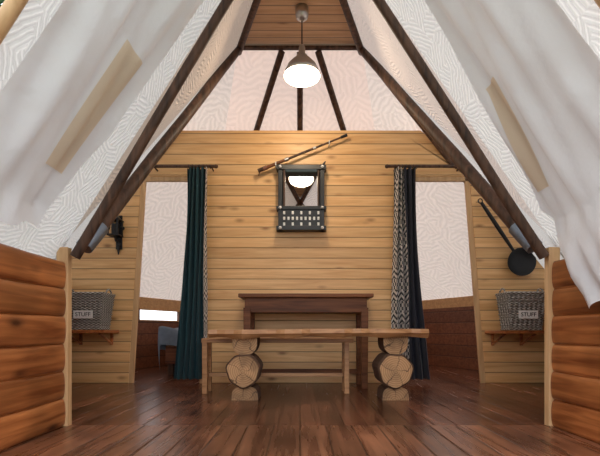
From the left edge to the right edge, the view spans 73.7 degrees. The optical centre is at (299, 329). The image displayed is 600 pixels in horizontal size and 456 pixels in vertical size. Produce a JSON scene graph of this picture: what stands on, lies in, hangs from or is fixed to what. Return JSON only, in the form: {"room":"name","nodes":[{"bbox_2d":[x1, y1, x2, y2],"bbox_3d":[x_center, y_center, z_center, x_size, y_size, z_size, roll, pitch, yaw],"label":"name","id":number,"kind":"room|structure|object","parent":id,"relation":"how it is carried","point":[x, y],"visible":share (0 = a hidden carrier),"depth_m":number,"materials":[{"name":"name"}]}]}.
{"room":"tent cabin interior","nodes":[
{"label":"tent cabin interior","id":0,"kind":"room"},
{"bbox_2d":[0,243,71,451],"bbox_3d":[-1.234,0.035,0.757,0.062,0.930,2.715,0,0,0],"label":"wall","id":1,"kind":"structure","parent":0,"point":[36,290],"depth_m":1.83,"materials":[{"name":"brown wood"}]},
{"bbox_2d":[0,0,202,227],"bbox_3d":[-0.551,-1.386,1.600,1.216,1.948,0.600,0,0,0],"label":"flap","id":2,"kind":"object","parent":1,"relation":"attached to","point":[89,64],"visible":1,"depth_m":1.56,"materials":[{"name":"white fabric"}]},
{"bbox_2d":[135,297,180,368],"bbox_3d":[-2.092,0.035,5.192,0.040,0.930,2.425,0,0,25],"label":"wall","id":3,"kind":"structure","parent":0,"point":[147,356],"depth_m":5.36,"materials":[{"name":"brown wood"}]},
{"bbox_2d":[140,308,179,321],"bbox_3d":[-1.934,-0.200,5.519,0.050,0.160,0.728,0,0,25],"label":"window","id":4,"kind":"structure","parent":3,"relation":"in","point":[140,308],"depth_m":5.48,"materials":[{"name":"white glass"}]},
{"bbox_2d":[0,0,599,300],"bbox_3d":[0.020,-1.390,3.780,5.400,2.220,5.040,0,0,0],"label":"canvas","id":5,"kind":"structure","parent":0,"point":[365,103],"depth_m":2.81},
{"bbox_2d":[0,365,599,455],"bbox_3d":[0.000,0.550,2.625,5.600,0.100,7.650,0,0,0],"label":"floor","id":6,"kind":"structure","parent":0,"point":[450,413],"depth_m":2.19,"materials":[{"name":"brown wood"}]},
{"bbox_2d":[158,326,177,374],"bbox_3d":[-1.110,0.225,5.202,0.900,0.550,1.635,0,0,0],"label":"chair","id":7,"kind":"object","parent":6,"relation":"on","point":[167,336],"visible":0.12,"depth_m":4.42,"materials":[{"name":"blue"}]},
{"bbox_2d":[201,338,353,393],"bbox_3d":[-0.175,0.282,3.210,1.190,0.435,0.180,0,0,0],"label":"bench","id":8,"kind":"object","parent":6,"relation":"on","point":[207,374],"visible":1,"depth_m":3.12,"materials":[{"name":"brown wood"}]},
{"bbox_2d":[238,293,373,388],"bbox_3d":[0.050,0.096,3.550,1.140,0.808,0.380,0,0,0],"label":"console table","id":9,"kind":"object","parent":6,"relation":"on","point":[255,303],"visible":0.79,"depth_m":3.40,"materials":[{"name":"brown wood"}]},
{"bbox_2d":[208,329,428,399],"bbox_3d":[0.130,0.245,2.937,1.540,0.510,0.352,0,0,0],"label":"bench","id":10,"kind":"object","parent":6,"relation":"on","point":[391,368],"visible":1,"depth_m":2.80,"materials":[{"name":"brown wood"}]},
{"bbox_2d":[245,0,354,44],"bbox_3d":[0.000,-2.460,2.815,1.094,0.160,1.430,0,0,0],"label":"ceiling","id":11,"kind":"structure","parent":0,"point":[275,22],"depth_m":3.27,"materials":[{"name":"brown wood"}]},
{"bbox_2d":[283,3,320,87],"bbox_3d":[0.015,-2.203,3.060,0.284,0.525,0.284,0,0,0],"label":"pendant lamp","id":12,"kind":"object","parent":11,"relation":"hanging from","point":[301,71],"visible":1,"depth_m":3.06,"materials":[{"name":"metal"}]},
{"bbox_2d":[72,131,543,382],"bbox_3d":[0.025,-0.690,3.795,4.770,2.380,0.050,0,0,0],"label":"wall","id":13,"kind":"structure","parent":0,"point":[246,253],"depth_m":3.77,"materials":[{"name":"brown wood"}]},
{"bbox_2d":[72,330,118,344],"bbox_3d":[-1.915,0.070,3.620,0.430,0.140,0.300,0,0,0],"label":"wall shelf","id":14,"kind":"object","parent":13,"relation":"attached to","point":[80,332],"visible":0.86,"depth_m":3.61,"materials":[{"name":"brown wood"}]},
{"bbox_2d":[72,289,115,329],"bbox_3d":[-1.900,-0.188,3.620,0.364,0.372,0.244,0,0,0],"label":"wicker basket","id":15,"kind":"object","parent":14,"relation":"on","point":[90,310],"visible":0.86,"depth_m":3.52,"materials":[{"name":"grey wicker"}]},
{"bbox_2d":[106,216,124,254],"bbox_3d":[-1.702,-0.892,3.697,0.176,0.370,0.150,0,0,0],"label":"wall lantern","id":16,"kind":"object","parent":13,"relation":"attached to","point":[117,228],"visible":0.79,"depth_m":3.69,"materials":[{"name":"black metal"}]},
{"bbox_2d":[128,176,201,382],"bbox_3d":[-1.290,-0.496,3.790,0.749,1.998,0.090,0,0,0],"label":"door frame","id":17,"kind":"structure","parent":13,"relation":"in","point":[148,178],"depth_m":3.78,"materials":[{"name":"brown wood"}]},
{"bbox_2d":[154,164,217,171],"bbox_3d":[-1.095,-1.498,3.708,0.690,0.044,0.129,0,0,0],"label":"curtain rod","id":18,"kind":"object","parent":13,"relation":"attached to","point":[199,166],"depth_m":3.65,"materials":[{"name":"brown wood"}]},
{"bbox_2d":[174,167,207,379],"bbox_3d":[-1.003,-0.517,3.665,0.310,1.935,0.094,0,0,0],"label":"curtain","id":19,"kind":"object","parent":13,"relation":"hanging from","point":[193,317],"visible":0.89,"depth_m":3.66,"materials":[{"name":"teal fabric"}]},
{"bbox_2d":[276,161,325,231],"bbox_3d":[0.012,-1.244,3.713,0.459,0.647,0.110,0,0,0],"label":"wall mirror","id":20,"kind":"object","parent":13,"relation":"attached to","point":[300,208],"visible":1,"depth_m":3.69,"materials":[{"name":"black paint"}]},
{"bbox_2d":[257,133,347,175],"bbox_3d":[0.022,-1.626,3.730,0.838,0.391,0.090,0,0,0],"label":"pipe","id":21,"kind":"object","parent":13,"relation":"attached to","point":[286,159],"visible":0.96,"depth_m":3.70,"materials":[{"name":"brown wood"}]},
{"bbox_2d":[391,166,429,379],"bbox_3d":[1.015,-0.517,3.665,0.345,1.935,0.095,0,0,0],"label":"curtain","id":22,"kind":"object","parent":13,"relation":"hanging from","point":[406,297],"visible":0.88,"depth_m":3.66,"materials":[{"name":"fabric"}]},
{"bbox_2d":[385,164,458,170],"bbox_3d":[1.164,-1.498,3.708,0.773,0.044,0.129,0,0,0],"label":"curtain rod","id":23,"kind":"object","parent":13,"relation":"attached to","point":[395,166],"depth_m":3.65,"materials":[{"name":"brown wood"}]},
{"bbox_2d":[416,176,485,382],"bbox_3d":[1.359,-0.496,3.790,0.877,1.998,0.090,0,0,0],"label":"door frame","id":24,"kind":"structure","parent":13,"relation":"in","point":[418,178],"depth_m":3.78,"materials":[{"name":"brown wood"}]},
{"bbox_2d":[477,198,535,275],"bbox_3d":[1.912,-0.858,3.733,0.534,0.721,0.094,0,0,0],"label":"frying pan","id":25,"kind":"object","parent":13,"relation":"hanging from","point":[520,262],"visible":1,"depth_m":3.73,"materials":[{"name":"black metal"}]},
{"bbox_2d":[485,331,543,344],"bbox_3d":[1.945,0.075,3.620,0.410,0.140,0.300,0,0,0],"label":"wall shelf","id":26,"kind":"object","parent":13,"relation":"attached to","point":[492,333],"visible":0.93,"depth_m":3.55,"materials":[{"name":"brown wood"}]},
{"bbox_2d":[495,288,543,329],"bbox_3d":[2.000,-0.188,3.620,0.364,0.382,0.244,0,0,0],"label":"wicker basket","id":27,"kind":"object","parent":26,"relation":"on","point":[518,310],"visible":0.98,"depth_m":3.52,"materials":[{"name":"grey wicker"}]},
{"bbox_2d":[422,296,478,369],"bbox_3d":[2.112,0.035,5.191,0.040,0.930,2.442,0,0,-26],"label":"wall","id":28,"kind":"structure","parent":0,"point":[450,322],"depth_m":5.33,"materials":[{"name":"brown wood"}]},
{"bbox_2d":[544,247,599,443],"bbox_3d":[1.319,0.035,0.757,0.062,0.930,2.715,0,0,0],"label":"wall","id":29,"kind":"structure","parent":0,"point":[571,327],"depth_m":1.94,"materials":[{"name":"brown wood"}]},
{"bbox_2d":[0,0,599,259],"bbox_3d":[0.020,-1.434,3.735,5.169,2.135,5.070,0,0,0],"label":"frame","id":30,"kind":"object","parent":29,"relation":"on","point":[495,194],"visible":0.79,"depth_m":2.21,"materials":[{"name":"wood"}]},
{"bbox_2d":[424,0,599,306],"bbox_3d":[0.601,-1.219,1.649,1.332,2.254,0.699,0,0,0],"label":"flap","id":31,"kind":"object","parent":29,"relation":"attached to","point":[536,78],"visible":1,"depth_m":1.62,"materials":[{"name":"white fabric"}]}
]}

